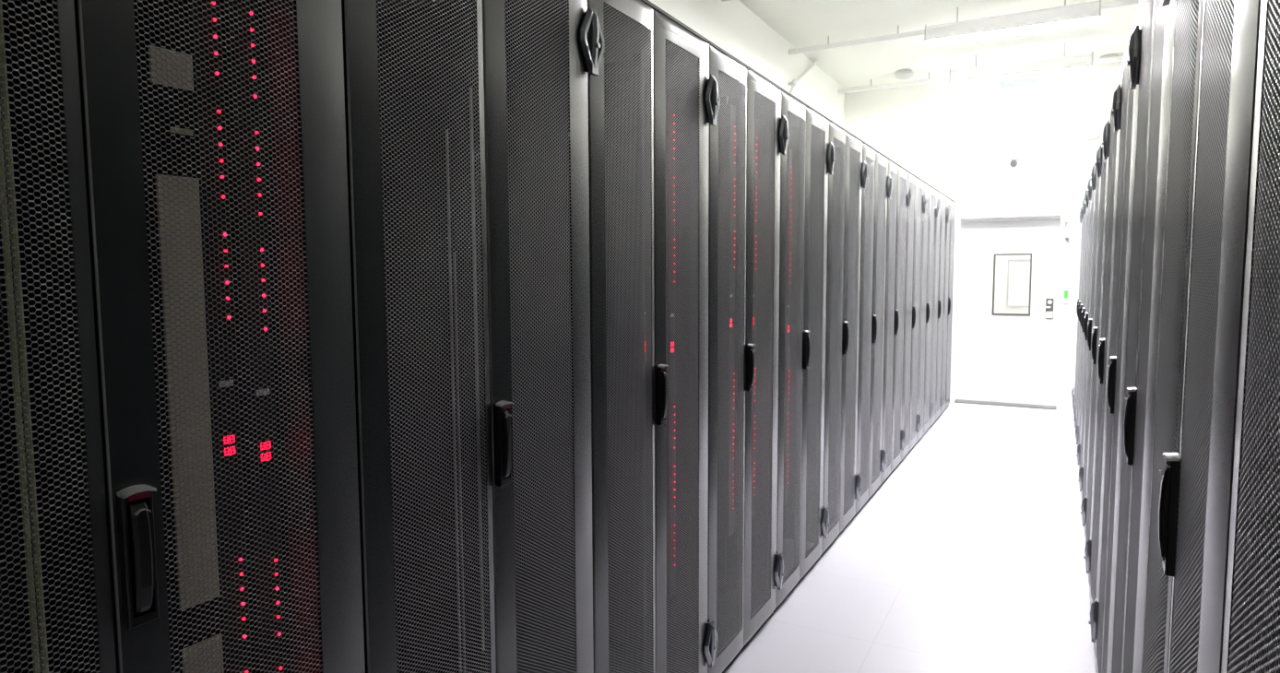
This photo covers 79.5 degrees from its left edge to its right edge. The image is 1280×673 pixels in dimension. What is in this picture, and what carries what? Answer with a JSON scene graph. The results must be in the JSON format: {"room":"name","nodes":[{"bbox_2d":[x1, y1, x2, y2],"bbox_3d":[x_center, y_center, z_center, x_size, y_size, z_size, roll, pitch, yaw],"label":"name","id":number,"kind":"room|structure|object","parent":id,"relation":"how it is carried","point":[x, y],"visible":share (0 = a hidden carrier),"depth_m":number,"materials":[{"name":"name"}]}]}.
{"room":"server room","nodes":[
{"label":"server room","id":0,"kind":"room"},
{"bbox_2d":[648,0,846,129],"bbox_3d":[0.252,-0.763,5.343,0.200,3.550,14.900,2,5,29],"label":"wall","id":1,"kind":"structure","parent":0,"point":[730,25],"depth_m":6.35,"materials":[{"name":"white paint"}]},
{"bbox_2d":[788,59,817,94],"bbox_3d":[1.447,-2.233,7.146,0.072,0.932,1.236,2,5,29],"label":"conduit pipe","id":2,"kind":"object","parent":1,"relation":"attached to","point":[793,83],"visible":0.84,"depth_m":7.12,"materials":[{"name":"white metal"}]},
{"bbox_2d":[723,392,1096,672],"bbox_3d":[2.051,1.152,4.519,4.280,0.150,14.900,2,5,29],"label":"floor","id":3,"kind":"structure","parent":0,"point":[968,556],"depth_m":3.77,"materials":[{"name":"tile"}]},
{"bbox_2d":[0,0,365,672],"bbox_3d":[-1.116,0.261,1.200,1.111,2.199,0.776,2,5,29],"label":"rack","id":4,"kind":"object","parent":3,"relation":"on","point":[109,563],"depth_m":1.17,"materials":[{"name":"black metal"}]},
{"bbox_2d":[341,0,593,672],"bbox_3d":[-0.768,0.207,1.836,1.111,2.199,0.776,2,5,29],"label":"rack","id":5,"kind":"object","parent":3,"relation":"on","point":[467,121],"visible":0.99,"depth_m":1.74,"materials":[{"name":"black metal"}]},
{"bbox_2d":[579,0,709,672],"bbox_3d":[-0.419,0.154,2.472,1.111,2.199,0.776,2,5,29],"label":"rack","id":6,"kind":"object","parent":3,"relation":"on","point":[618,38],"depth_m":2.28,"materials":[{"name":"black metal"}]},
{"bbox_2d":[704,40,781,672],"bbox_3d":[-0.070,0.100,3.108,1.111,2.199,0.776,2,5,29],"label":"rack","id":7,"kind":"object","parent":3,"relation":"on","point":[740,597],"depth_m":2.87,"materials":[{"name":"black metal"}]},
{"bbox_2d":[769,87,829,612],"bbox_3d":[0.278,0.046,3.744,1.111,2.199,0.776,2,5,29],"label":"rack","id":8,"kind":"object","parent":3,"relation":"on","point":[801,127],"depth_m":3.50,"materials":[{"name":"black metal"}]},
{"bbox_2d":[816,118,863,557],"bbox_3d":[0.627,-0.008,4.380,1.111,2.199,0.776,2,5,29],"label":"rack","id":9,"kind":"object","parent":3,"relation":"on","point":[843,211],"visible":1,"depth_m":4.14,"materials":[{"name":"black metal"}]},
{"bbox_2d":[850,141,888,517],"bbox_3d":[0.976,-0.062,5.016,1.111,2.199,0.776,2,5,29],"label":"rack","id":10,"kind":"object","parent":3,"relation":"on","point":[874,178],"visible":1,"depth_m":4.76,"materials":[{"name":"black metal"}]},
{"bbox_2d":[876,157,907,487],"bbox_3d":[1.324,-0.116,5.652,1.111,2.199,0.776,2,5,29],"label":"rack","id":11,"kind":"object","parent":3,"relation":"on","point":[897,175],"visible":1,"depth_m":5.39,"materials":[{"name":"black metal"}]},
{"bbox_2d":[897,170,923,463],"bbox_3d":[1.673,-0.170,6.288,1.111,2.199,0.776,2,5,29],"label":"rack","id":12,"kind":"object","parent":3,"relation":"on","point":[913,241],"visible":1,"depth_m":6.02,"materials":[{"name":"black metal"}]},
{"bbox_2d":[912,180,936,445],"bbox_3d":[2.021,-0.224,6.924,1.111,2.199,0.776,2,5,29],"label":"rack","id":13,"kind":"object","parent":3,"relation":"on","point":[929,205],"visible":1,"depth_m":6.65,"materials":[{"name":"black metal"}]},
{"bbox_2d":[928,189,946,428],"bbox_3d":[2.370,-0.278,7.560,1.111,2.199,0.776,2,5,29],"label":"rack","id":14,"kind":"object","parent":3,"relation":"on","point":[941,198],"visible":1,"depth_m":7.29,"materials":[{"name":"black metal"}]},
{"bbox_2d":[938,195,955,416],"bbox_3d":[2.719,-0.332,8.196,1.111,2.199,0.776,2,5,29],"label":"rack","id":15,"kind":"object","parent":3,"relation":"on","point":[950,203],"visible":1,"depth_m":7.92,"materials":[{"name":"black metal"}]},
{"bbox_2d":[1071,193,1084,401],"bbox_3d":[4.745,-0.264,7.256,1.111,2.199,0.776,2,5,29],"label":"rack","id":16,"kind":"object","parent":3,"relation":"on","point":[1073,392],"visible":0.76,"depth_m":7.49,"materials":[{"name":"black metal"}]},
{"bbox_2d":[1072,187,1086,414],"bbox_3d":[4.396,-0.210,6.620,1.111,2.199,0.776,2,5,29],"label":"rack","id":17,"kind":"object","parent":3,"relation":"on","point":[1075,400],"visible":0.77,"depth_m":6.85,"materials":[{"name":"black metal"}]},
{"bbox_2d":[1073,177,1089,445],"bbox_3d":[4.048,-0.157,5.984,1.111,2.199,0.776,2,5,29],"label":"rack","id":18,"kind":"object","parent":3,"relation":"on","point":[1085,210],"visible":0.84,"depth_m":6.21,"materials":[{"name":"black metal"}]},
{"bbox_2d":[1074,165,1092,469],"bbox_3d":[3.699,-0.103,5.348,1.111,2.199,0.776,2,5,29],"label":"rack","id":19,"kind":"object","parent":3,"relation":"on","point":[1078,429],"visible":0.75,"depth_m":5.57,"materials":[{"name":"black metal"}]},
{"bbox_2d":[1076,149,1097,498],"bbox_3d":[3.350,-0.049,4.712,1.111,2.199,0.776,2,5,29],"label":"rack","id":20,"kind":"object","parent":3,"relation":"on","point":[1080,450],"visible":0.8,"depth_m":4.93,"materials":[{"name":"black metal"}]},
{"bbox_2d":[1078,130,1102,537],"bbox_3d":[3.002,0.005,4.076,1.111,2.199,0.776,2,5,29],"label":"rack","id":21,"kind":"object","parent":3,"relation":"on","point":[1083,475],"visible":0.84,"depth_m":4.29,"materials":[{"name":"black metal"}]},
{"bbox_2d":[1079,101,1111,587],"bbox_3d":[2.653,0.059,3.440,1.111,2.199,0.776,2,5,29],"label":"rack","id":22,"kind":"object","parent":3,"relation":"on","point":[1102,165],"visible":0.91,"depth_m":3.65,"materials":[{"name":"black metal"}]},
{"bbox_2d":[1083,59,1123,659],"bbox_3d":[2.305,0.113,2.804,1.111,2.199,0.776,2,5,29],"label":"rack","id":23,"kind":"object","parent":3,"relation":"on","point":[1110,143],"visible":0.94,"depth_m":2.99,"materials":[{"name":"black metal"}]},
{"bbox_2d":[1088,0,1143,672],"bbox_3d":[1.956,0.167,2.168,1.111,2.199,0.776,2,5,29],"label":"rack","id":24,"kind":"object","parent":3,"relation":"on","point":[1125,100],"visible":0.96,"depth_m":2.33,"materials":[{"name":"black metal"}]},
{"bbox_2d":[1111,0,1198,672],"bbox_3d":[1.607,0.221,1.532,1.111,2.199,0.776,2,5,29],"label":"rack","id":25,"kind":"object","parent":3,"relation":"on","point":[1150,51],"visible":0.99,"depth_m":1.64,"materials":[{"name":"black metal"}]},
{"bbox_2d":[1141,0,1279,672],"bbox_3d":[1.259,0.275,0.896,1.111,2.199,0.776,2,5,29],"label":"rack","id":26,"kind":"object","parent":3,"relation":"on","point":[1191,482],"visible":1,"depth_m":0.97,"materials":[{"name":"black metal"}]},
{"bbox_2d":[1220,0,1279,672],"bbox_3d":[0.910,0.329,0.260,1.111,2.199,0.776,2,5,29],"label":"rack","id":27,"kind":"object","parent":3,"relation":"on","point":[1256,413],"visible":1,"depth_m":0.69,"materials":[{"name":"black metal"}]},
{"bbox_2d":[739,0,1137,88],"bbox_3d":[2.033,-2.536,4.217,4.280,0.150,14.900,2,5,29],"label":"ceiling","id":28,"kind":"structure","parent":0,"point":[802,23],"depth_m":6.82,"materials":[{"name":"white paint"}]},
{"bbox_2d":[894,69,914,79],"bbox_3d":[2.769,-2.739,8.062,0.200,0.080,0.200,2,5,29],"label":"smoke detector","id":29,"kind":"object","parent":28,"relation":"attached to","point":[904,74],"visible":1,"depth_m":8.00,"materials":[{"name":"white plastic"}]},
{"bbox_2d":[788,0,1138,55],"bbox_3d":[3.065,-2.565,6.107,3.880,0.110,0.040,2,5,29],"label":"support rail","id":30,"kind":"object","parent":28,"relation":"hanging from","point":[1123,3],"visible":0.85,"depth_m":6.64,"materials":[{"name":"white metal"}]},
{"bbox_2d":[837,55,1124,94],"bbox_3d":[3.908,-2.696,7.646,3.880,0.110,0.040,2,5,29],"label":"support rail","id":31,"kind":"object","parent":28,"relation":"hanging from","point":[1115,58],"visible":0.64,"depth_m":8.19,"materials":[{"name":"white metal"}]},
{"bbox_2d":[924,0,1101,47],"bbox_3d":[2.853,-2.476,5.945,1.214,0.259,0.176,2,5,29],"label":"ceiling light","id":32,"kind":"object","parent":28,"relation":"hanging from","point":[1088,13],"visible":1,"depth_m":5.88,"materials":[{"name":"white metal"}]},
{"bbox_2d":[926,16,1097,47],"bbox_3d":[2.853,-2.369,5.954,1.180,0.043,0.156,2,5,29],"label":"diffuser","id":33,"kind":"object","parent":32,"relation":"attached to","point":[1036,24],"depth_m":5.92,"materials":[{"name":"white plastic"}]},
{"bbox_2d":[948,43,1093,86],"bbox_3d":[3.596,-2.591,7.301,1.214,0.259,0.176,2,5,29],"label":"ceiling light","id":34,"kind":"object","parent":28,"relation":"hanging from","point":[1079,63],"visible":1,"depth_m":7.23,"materials":[{"name":"white metal"}]},
{"bbox_2d":[950,66,1090,86],"bbox_3d":[3.596,-2.484,7.309,1.180,0.043,0.156,2,5,29],"label":"diffuser","id":35,"kind":"object","parent":34,"relation":"attached to","point":[1024,72],"depth_m":7.29,"materials":[{"name":"white plastic"}]},
{"bbox_2d":[1099,53,1117,65],"bbox_3d":[4.584,-2.704,7.527,0.200,0.080,0.200,2,5,29],"label":"smoke detector","id":36,"kind":"object","parent":28,"relation":"attached to","point":[1109,54],"visible":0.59,"depth_m":7.48,"materials":[{"name":"white plastic"}]},
{"bbox_2d":[845,60,1122,411],"bbox_3d":[4.166,-1.020,8.242,3.880,3.550,0.300,2,5,29],"label":"wall","id":37,"kind":"structure","parent":0,"point":[961,141],"depth_m":8.16,"materials":[{"name":"white paint"}]},
{"bbox_2d":[954,215,1063,410],"bbox_3d":[4.007,-0.271,8.381,1.000,2.035,0.300,2,5,29],"label":"door","id":38,"kind":"structure","parent":37,"relation":"in","point":[1010,267],"depth_m":8.43,"materials":[{"name":"white paint"}]},
{"bbox_2d":[1008,156,1019,169],"bbox_3d":[3.899,-1.818,8.018,0.100,0.140,0.230,2,5,29],"label":"security camera","id":39,"kind":"object","parent":37,"relation":"attached to","point":[1013,164],"visible":1,"depth_m":7.94,"materials":[{"name":"white plastic"}]},
{"bbox_2d":[1060,214,1068,240],"bbox_3d":[4.372,-1.116,7.919,0.083,0.258,0.053,2,5,29],"label":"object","id":40,"kind":"structure","parent":37,"relation":"in","point":[1063,219],"depth_m":7.90,"materials":[{"name":"white metal"}]},
{"bbox_2d":[1062,288,1069,303],"bbox_3d":[4.410,-0.417,7.971,0.060,0.150,0.030,2,5,29],"label":"button","id":41,"kind":"object","parent":37,"relation":"attached to","point":[1065,291],"visible":1,"depth_m":7.96,"materials":[{"name":"green plastic"}]},
{"bbox_2d":[1078,132,1101,139],"bbox_3d":[4.526,-2.020,7.753,0.200,0.060,0.062,2,5,29],"label":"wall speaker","id":42,"kind":"object","parent":37,"relation":"attached to","point":[1089,136],"visible":0.98,"depth_m":7.73,"materials":[{"name":"white plastic"}]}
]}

